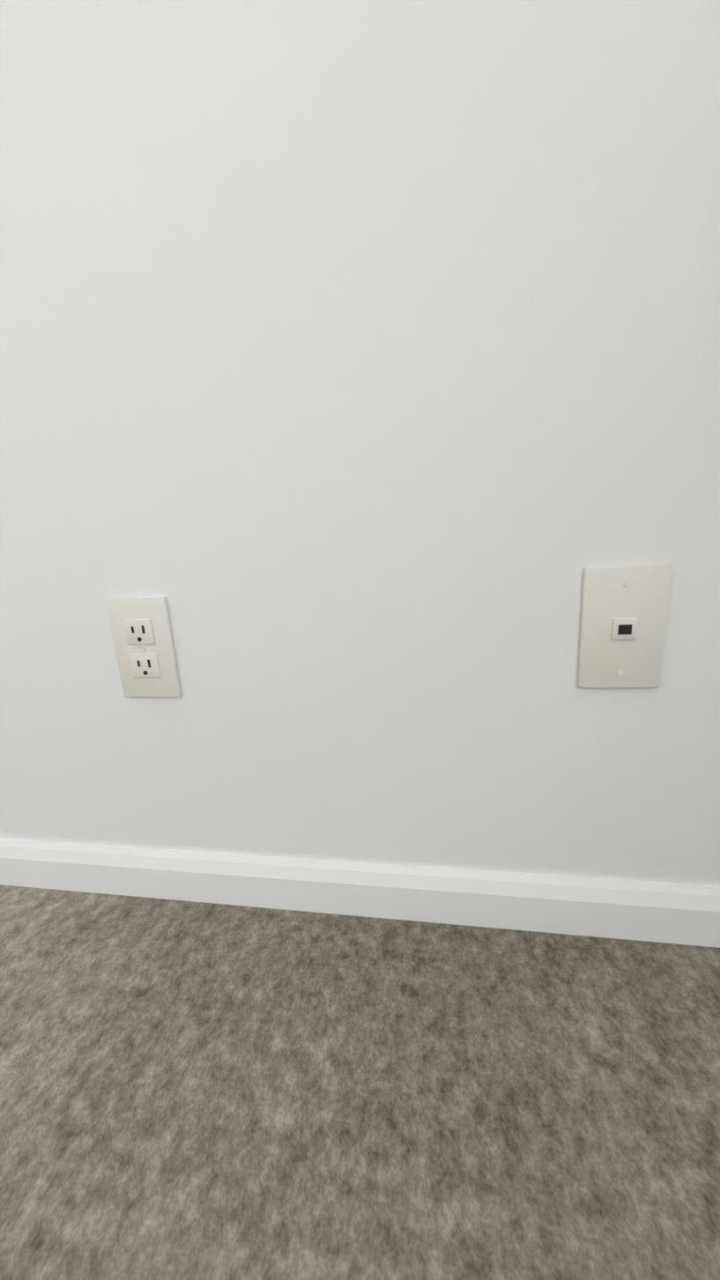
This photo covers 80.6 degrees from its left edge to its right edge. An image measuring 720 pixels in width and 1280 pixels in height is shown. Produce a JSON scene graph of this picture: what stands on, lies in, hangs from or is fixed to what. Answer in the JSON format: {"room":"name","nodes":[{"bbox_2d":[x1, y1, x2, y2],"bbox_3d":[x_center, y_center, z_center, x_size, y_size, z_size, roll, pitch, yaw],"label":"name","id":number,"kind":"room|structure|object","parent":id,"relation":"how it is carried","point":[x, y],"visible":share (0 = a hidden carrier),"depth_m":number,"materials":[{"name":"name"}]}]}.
{"room":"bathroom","nodes":[
{"label":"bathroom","id":0,"kind":"room"},
{"bbox_2d":[0,884,719,1279],"bbox_3d":[-1.967,0.858,-1.107,5.520,0.100,4.100,-1,13,10],"label":"floor","id":1,"kind":"structure","parent":0,"point":[196,1091],"depth_m":0.34,"materials":[{"name":"carpet"}]},
{"bbox_2d":[0,0,719,886],"bbox_3d":[-1.660,-0.842,0.576,5.040,2.440,0.120,-1,13,10],"label":"wall","id":2,"kind":"structure","parent":0,"point":[359,395],"depth_m":0.39,"materials":[{"name":"white paint"}]},
{"bbox_2d":[105,595,181,696],"bbox_3d":[-0.243,0.009,0.478,0.072,0.116,0.009,-1,13,10],"label":"electrical outlet","id":3,"kind":"object","parent":2,"relation":"attached to","point":[144,642],"visible":1,"depth_m":0.47,"materials":[{"name":"white plastic"}]},
{"bbox_2d":[0,837,719,947],"bbox_3d":[-0.049,0.296,0.512,1.890,0.064,0.013,-1,13,10],"label":"baseboard","id":4,"kind":"structure","parent":2,"relation":"attached to","point":[669,913],"depth_m":0.49,"materials":[{"name":"white paint"}]},
{"bbox_2d":[577,562,671,688],"bbox_3d":[0.244,-0.011,0.394,0.072,0.116,0.010,-1,13,10],"label":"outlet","id":5,"kind":"object","parent":2,"relation":"attached to","point":[624,615],"visible":1,"depth_m":0.39,"materials":[{"name":"white plastic"}]}
]}

